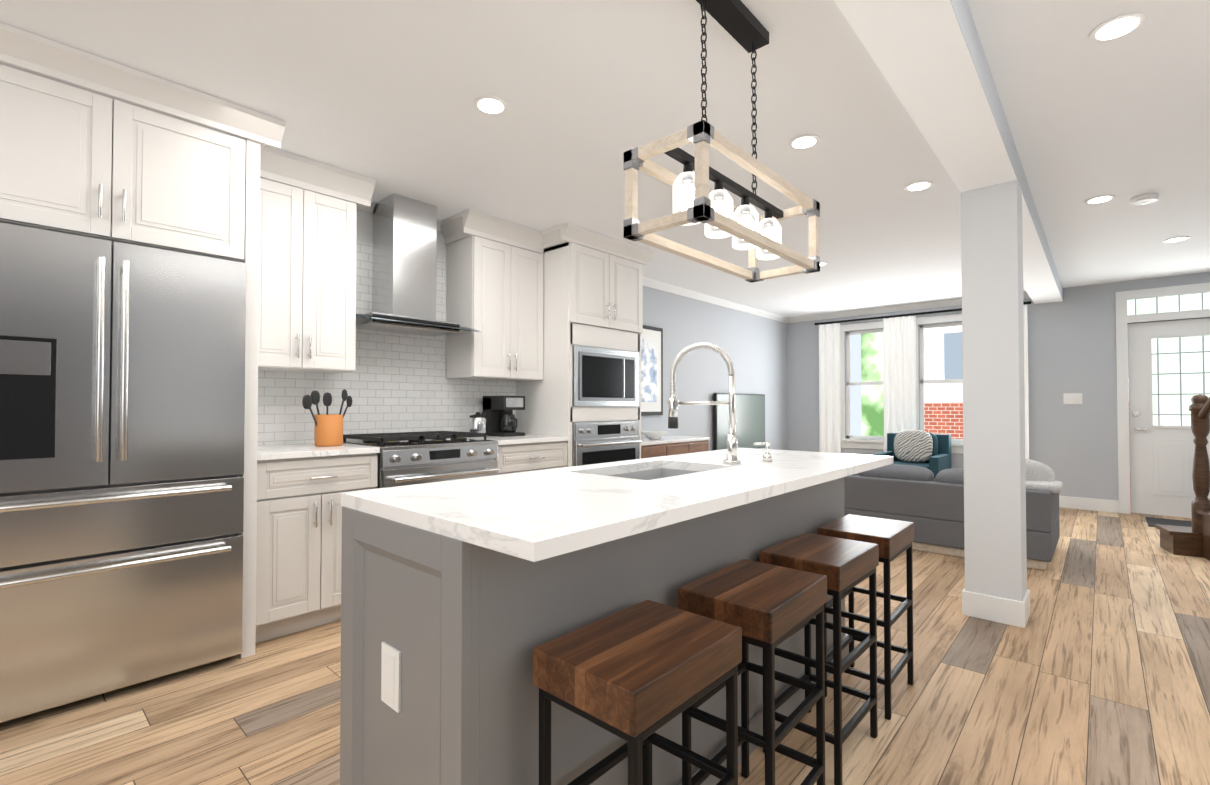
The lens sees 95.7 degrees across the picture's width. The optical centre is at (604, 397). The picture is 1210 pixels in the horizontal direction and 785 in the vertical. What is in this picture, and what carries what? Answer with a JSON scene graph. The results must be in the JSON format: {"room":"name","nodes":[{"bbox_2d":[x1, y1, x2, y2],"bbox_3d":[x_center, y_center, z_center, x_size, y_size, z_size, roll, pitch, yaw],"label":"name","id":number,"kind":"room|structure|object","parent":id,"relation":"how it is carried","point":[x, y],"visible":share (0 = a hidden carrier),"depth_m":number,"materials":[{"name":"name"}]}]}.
{"room":"kitchen","nodes":[
{"label":"kitchen","id":0,"kind":"room"},
{"bbox_2d":[281,210,786,450],"bbox_3d":[-0.864,-0.026,4.401,0.100,2.470,10.900,-1,-1,42],"label":"wall","id":1,"kind":"structure","parent":0,"point":[754,347],"depth_m":6.67,"materials":[{"name":"grey paint"}]},
{"bbox_2d":[0,58,251,265],"bbox_3d":[-2.190,-0.904,2.385,0.656,0.560,0.914,-1,-1,42],"label":"upper cabinet","id":2,"kind":"object","parent":1,"relation":"attached to","point":[74,160],"depth_m":2.18,"materials":[{"name":"white wood"}]},
{"bbox_2d":[245,142,359,373],"bbox_3d":[-1.763,-0.715,3.083,0.346,1.126,0.578,-1,-1,42],"label":"upper cabinet","id":3,"kind":"object","parent":1,"relation":"attached to","point":[301,277],"depth_m":2.96,"materials":[{"name":"white wood"}]},
{"bbox_2d":[257,241,515,445],"bbox_3d":[-1.409,-0.359,3.727,0.006,1.285,2.020,-1,-1,42],"label":"backsplash","id":4,"kind":"structure","parent":1,"relation":"attached to","point":[395,382],"depth_m":3.63,"materials":[{"name":"tile"}]},
{"bbox_2d":[356,193,481,336],"bbox_3d":[-1.256,-0.853,3.555,0.466,0.835,0.770,-1,-1,42],"label":"range hood","id":5,"kind":"object","parent":1,"relation":"attached to","point":[404,267],"visible":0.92,"depth_m":3.51,"materials":[{"name":"silver metal"}]},
{"bbox_2d":[444,210,543,381],"bbox_3d":[-0.817,-0.699,4.125,0.346,1.126,0.638,-1,-1,42],"label":"upper cabinet","id":6,"kind":"object","parent":1,"relation":"attached to","point":[495,275],"depth_m":3.94,"materials":[{"name":"white wood"}]},
{"bbox_2d":[641,325,662,415],"bbox_3d":[0.419,-0.280,5.713,0.032,0.940,0.600,-1,-1,42],"label":"picture","id":7,"kind":"object","parent":1,"relation":"attached to","point":[651,370],"visible":0.64,"depth_m":5.78,"materials":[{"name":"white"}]},
{"bbox_2d":[643,277,788,322],"bbox_3d":[1.339,-1.189,6.729,0.060,0.070,4.320,-1,-1,42],"label":"crown molding","id":8,"kind":"structure","parent":1,"relation":"attached to","point":[662,286],"depth_m":6.63,"materials":[{"name":"white"}]},
{"bbox_2d":[714,393,764,449],"bbox_3d":[1.769,0.323,7.165,0.068,0.740,1.300,-1,-1,42],"label":"television","id":9,"kind":"object","parent":1,"relation":"attached to","point":[750,417],"depth_m":7.15,"materials":[{"name":"black"}]},
{"bbox_2d":[0,507,1209,784],"bbox_3d":[1.025,1.211,2.668,5.200,0.060,10.900,-1,-1,42],"label":"floor","id":10,"kind":"structure","parent":0,"point":[1096,671],"depth_m":2.10,"materials":[{"name":"brown wood"}]},
{"bbox_2d":[0,222,245,722],"bbox_3d":[-2.144,0.283,2.325,0.747,1.785,0.898,-1,-1,42],"label":"refrigerator","id":11,"kind":"object","parent":10,"relation":"on","point":[122,394],"visible":1,"depth_m":2.12,"materials":[{"name":"silver metal"}]},
{"bbox_2d":[239,454,377,655],"bbox_3d":[-1.660,0.743,2.971,0.616,0.885,0.586,-1,-1,42],"label":"base cabinet","id":12,"kind":"object","parent":10,"relation":"on","point":[292,533],"depth_m":2.68,"materials":[{"name":"white wood"}]},
{"bbox_2d":[244,443,379,461],"bbox_3d":[-1.653,0.286,2.972,0.636,0.030,0.582,-1,-1,42],"label":"countertop","id":13,"kind":"structure","parent":12,"relation":"on","point":[304,450],"depth_m":2.79,"materials":[{"name":"white stone"}]},
{"bbox_2d":[302,389,351,446],"bbox_3d":[-1.552,0.112,3.075,0.144,0.320,0.282,-1,-1,42],"label":"utensil crock","id":14,"kind":"object","parent":13,"relation":"on","point":[328,430],"visible":1,"depth_m":3.02,"materials":[{"name":"orange ceramic"}]},
{"bbox_2d":[343,431,498,488],"bbox_3d":[-1.162,0.713,3.445,0.708,0.962,0.764,-1,-1,42],"label":"range","id":15,"kind":"object","parent":10,"relation":"on","point":[408,458],"visible":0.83,"depth_m":3.24,"materials":[{"name":"silver metal"}]},
{"bbox_2d":[494,442,567,474],"bbox_3d":[-0.719,0.760,4.008,0.616,0.885,0.646,-1,-1,42],"label":"base cabinet","id":16,"kind":"object","parent":10,"relation":"on","point":[533,456],"depth_m":3.79,"materials":[{"name":"white wood"}]},
{"bbox_2d":[466,434,567,445],"bbox_3d":[-0.712,0.303,4.009,0.636,0.030,0.642,-1,-1,42],"label":"countertop","id":17,"kind":"structure","parent":16,"relation":"on","point":[509,440],"depth_m":3.86,"materials":[{"name":"white stone"}]},
{"bbox_2d":[469,412,486,437],"bbox_3d":[-0.911,0.196,3.928,0.130,0.178,0.130,-1,-1,42],"label":"steel canister","id":18,"kind":"object","parent":17,"relation":"on","point":[477,422],"visible":0.88,"depth_m":3.88,"materials":[{"name":"silver metal"}]},
{"bbox_2d":[483,396,524,436],"bbox_3d":[-0.755,0.139,4.139,0.290,0.299,0.200,-1,-1,42],"label":"coffee maker","id":19,"kind":"object","parent":17,"relation":"on","point":[501,419],"visible":0.96,"depth_m":4.08,"materials":[{"name":"black plastic"}]},
{"bbox_2d":[516,226,647,466],"bbox_3d":[-0.197,-0.021,4.575,0.645,2.466,0.868,-1,-1,42],"label":"tall cabinet","id":20,"kind":"object","parent":10,"relation":"on","point":[560,328],"depth_m":4.25,"materials":[{"name":"white wood"}]},
{"bbox_2d":[340,476,848,784],"bbox_3d":[0.223,0.725,1.934,0.554,0.888,2.032,-1,-1,42],"label":"kitchen island","id":21,"kind":"object","parent":10,"relation":"on","point":[461,599],"depth_m":1.21,"materials":[{"name":"grey wood"}]},
{"bbox_2d":[341,448,893,563],"bbox_3d":[0.296,0.264,1.884,0.745,0.032,2.041,-1,-1,42],"label":"island countertop","id":22,"kind":"structure","parent":21,"relation":"on","point":[534,517],"depth_m":1.34,"materials":[{"name":"white stone"}]},
{"bbox_2d":[600,464,703,479],"bbox_3d":[0.177,0.395,1.911,0.353,0.252,0.543,-1,-1,42],"label":"sink","id":23,"kind":"object","parent":22,"relation":"in","point":[650,471],"depth_m":2.14,"materials":[{"name":"silver metal"}]},
{"bbox_2d":[667,342,772,463],"bbox_3d":[0.451,0.018,2.167,0.328,0.468,0.276,-1,-1,42],"label":"faucet","id":24,"kind":"object","parent":22,"relation":"on","point":[673,403],"visible":1,"depth_m":2.12,"materials":[{"name":"silver metal"}]},
{"bbox_2d":[533,600,741,784],"bbox_3d":[0.077,0.826,1.130,0.260,0.660,0.370,-1,-1,42],"label":"stool","id":25,"kind":"object","parent":10,"relation":"on","point":[637,676],"visible":1,"depth_m":1.07,"materials":[{"name":"brown wood"}]},
{"bbox_2d":[641,436,709,458],"bbox_3d":[0.558,0.822,5.508,0.470,0.810,1.190,-1,-1,42],"label":"sideboard","id":26,"kind":"object","parent":10,"relation":"on","point":[668,445],"visible":0.19,"depth_m":5.37,"materials":[{"name":"brown wood"}]},
{"bbox_2d":[641,431,668,438],"bbox_3d":[0.494,0.377,5.459,0.280,0.075,0.280,-1,-1,42],"label":"bowl","id":27,"kind":"object","parent":26,"relation":"on","point":[654,434],"visible":1,"depth_m":5.38,"materials":[{"name":"white ceramic"}]},
{"bbox_2d":[678,559,826,784],"bbox_3d":[0.410,0.832,1.490,0.267,0.660,0.375,-1,-1,42],"label":"stool","id":28,"kind":"object","parent":10,"relation":"on","point":[768,608],"visible":0.92,"depth_m":1.43,"materials":[{"name":"brown wood"}]},
{"bbox_2d":[759,533,878,784],"bbox_3d":[0.729,0.838,1.849,0.265,0.660,0.374,-1,-1,42],"label":"stool","id":29,"kind":"object","parent":10,"relation":"on","point":[843,565],"visible":0.6,"depth_m":1.78,"materials":[{"name":"black metal"}]},
{"bbox_2d":[818,514,913,719],"bbox_3d":[1.055,0.844,2.201,0.264,0.660,0.373,-1,-1,42],"label":"stool","id":30,"kind":"object","parent":10,"relation":"on","point":[893,539],"visible":0.62,"depth_m":2.14,"materials":[{"name":"black metal"}]},
{"bbox_2d":[873,430,950,478],"bbox_3d":[3.751,0.820,6.683,0.690,0.851,0.740,-1,-1,42],"label":"armchair","id":31,"kind":"object","parent":10,"relation":"on","point":[927,450],"visible":0.58,"depth_m":6.61,"materials":[{"name":"fabric"}]},
{"bbox_2d":[844,458,1062,569],"bbox_3d":[2.643,0.831,4.770,2.080,0.767,0.980,-1,-1,42],"label":"sofa","id":32,"kind":"object","parent":10,"relation":"on","point":[927,503],"visible":0.58,"depth_m":4.21,"materials":[{"name":"grey fabric"}]},
{"bbox_2d":[961,180,1029,627],"bbox_3d":[2.142,0.027,3.017,0.274,2.320,0.274,-1,-1,42],"label":"column","id":33,"kind":"structure","parent":10,"relation":"on","point":[995,589],"depth_m":2.92,"materials":[{"name":"white paint"}]},
{"bbox_2d":[1145,517,1191,526],"bbox_3d":[5.606,1.215,5.128,0.760,0.012,0.540,-1,-1,42],"label":"doormat","id":34,"kind":"object","parent":10,"relation":"on","point":[1152,521],"visible":0.56,"depth_m":5.30,"materials":[{"name":"grey"}]},
{"bbox_2d":[1155,394,1209,560],"bbox_3d":[4.464,0.239,3.656,1.076,1.916,1.586,-1,-1,42],"label":"stair","id":35,"kind":"structure","parent":10,"relation":"on","point":[1194,540],"depth_m":4.15,"materials":[{"name":"brown wood"}]},
{"bbox_2d":[0,0,1209,317],"bbox_3d":[1.025,-1.329,2.709,5.200,0.080,10.900,-1,-1,42],"label":"ceiling","id":36,"kind":"structure","parent":0,"point":[384,94],"depth_m":2.48,"materials":[{"name":"white paint"}]},
{"bbox_2d":[473,95,507,114],"bbox_3d":[-0.504,-1.288,2.421,0.148,0.008,0.148,-1,-1,33],"label":"recessed light","id":37,"kind":"object","parent":36,"relation":"in","point":[491,105],"depth_m":2.41,"materials":[{"name":"white plastic"}]},
{"bbox_2d":[623,0,819,282],"bbox_3d":[0.423,-0.883,1.823,0.276,0.832,0.796,-1,-1,42],"label":"pendant chandelier","id":38,"kind":"object","parent":36,"relation":"hanging from","point":[747,31],"visible":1,"depth_m":1.73,"materials":[{"name":"white wood"}]},
{"bbox_2d":[788,134,819,148],"bbox_3d":[1.001,-1.283,2.756,0.148,0.008,0.148,0,-1,-3],"label":"recessed light","id":39,"kind":"object","parent":36,"relation":"in","point":[806,141],"depth_m":2.75,"materials":[{"name":"white plastic"}]},
{"bbox_2d":[905,181,932,190],"bbox_3d":[1.895,-1.274,3.309,0.148,0.008,0.148,-1,-1,33],"label":"recessed light","id":40,"kind":"object","parent":36,"relation":"in","point":[920,185],"depth_m":3.30,"materials":[{"name":"white plastic"}]},
{"bbox_2d":[834,0,1062,303],"bbox_3d":[1.474,-1.220,2.300,0.252,0.150,10.700,-1,-1,42],"label":"ceiling beam","id":41,"kind":"structure","parent":36,"relation":"attached to","point":[928,57],"depth_m":2.08,"materials":[{"name":"white paint"}]},
{"bbox_2d":[1084,195,1115,203],"bbox_3d":[3.180,-1.270,3.520,0.148,0.008,0.148,-1,-1,33],"label":"recessed light","id":42,"kind":"object","parent":36,"relation":"in","point":[1103,198],"depth_m":3.51,"materials":[{"name":"white plastic"}]},
{"bbox_2d":[1089,12,1146,42],"bbox_3d":[1.799,-1.296,1.924,0.148,0.008,0.148,-1,-1,33],"label":"recessed light","id":43,"kind":"object","parent":36,"relation":"in","point":[1117,27],"depth_m":1.91,"materials":[{"name":"white plastic"}]},
{"bbox_2d":[1130,193,1158,205],"bbox_3d":[3.430,-1.258,3.483,0.130,0.034,0.130,-1,-1,42],"label":"smoke detector","id":44,"kind":"object","parent":36,"relation":"attached to","point":[1144,199],"visible":1,"depth_m":3.46,"materials":[{"name":"white plastic"}]},
{"bbox_2d":[1163,236,1189,242],"bbox_3d":[4.555,-1.257,4.366,0.148,0.008,0.148,-1,-1,33],"label":"recessed light","id":45,"kind":"object","parent":36,"relation":"in","point":[1175,239],"depth_m":4.35,"materials":[{"name":"white plastic"}]},
{"bbox_2d":[787,272,1209,500],"bbox_3d":[4.660,0.011,6.694,5.000,2.470,0.120,-1,-1,42],"label":"wall","id":46,"kind":"structure","parent":0,"point":[1072,349],"depth_m":6.15,"materials":[{"name":"grey paint"}]},
{"bbox_2d":[840,314,962,453],"bbox_3d":[4.010,-0.167,7.171,1.920,1.740,0.050,-1,-1,42],"label":"window","id":47,"kind":"structure","parent":46,"relation":"in","point":[859,442],"depth_m":7.43,"materials":[{"name":"white"}]},
{"bbox_2d":[789,291,1029,322],"bbox_3d":[3.878,-1.180,7.302,2.910,0.070,0.060,-1,-1,42],"label":"crown molding","id":48,"kind":"structure","parent":46,"relation":"attached to","point":[953,302],"depth_m":7.40,"materials":[{"name":"white"}]},
{"bbox_2d":[815,301,1031,458],"bbox_3d":[3.995,0.068,7.136,2.498,2.330,0.117,-1,-1,42],"label":"curtain","id":49,"kind":"object","parent":46,"relation":"attached to","point":[899,359],"visible":0.56,"depth_m":7.28,"materials":[{"name":"white fabric"}]},
{"bbox_2d":[1063,393,1081,403],"bbox_3d":[5.213,0.016,6.105,0.160,0.120,0.008,-1,-1,42],"label":"light switch","id":50,"kind":"object","parent":46,"relation":"attached to","point":[1072,398],"visible":1,"depth_m":6.10,"materials":[{"name":"white plastic"}]},
{"bbox_2d":[1059,496,1118,512],"bbox_3d":[4.127,1.187,7.067,3.645,0.130,0.015,-1,-1,42],"label":"baseboard","id":51,"kind":"structure","parent":46,"relation":"attached to","point":[1103,505],"depth_m":5.99,"materials":[{"name":"white"}]},
{"bbox_2d":[1115,283,1209,517],"bbox_3d":[5.913,0.047,5.503,1.125,2.360,0.110,-1,-1,42],"label":"door","id":52,"kind":"structure","parent":46,"relation":"attached to","point":[1168,362],"depth_m":5.67,"materials":[{"name":"white wood"}]},
{"label":"outside","id":53,"kind":"structure","parent":0,"visible":0},
{"bbox_2d":[850,326,1182,517],"bbox_3d":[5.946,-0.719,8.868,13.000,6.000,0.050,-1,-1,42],"label":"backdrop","id":54,"kind":"structure","parent":53,"point":[943,408],"depth_m":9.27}
]}

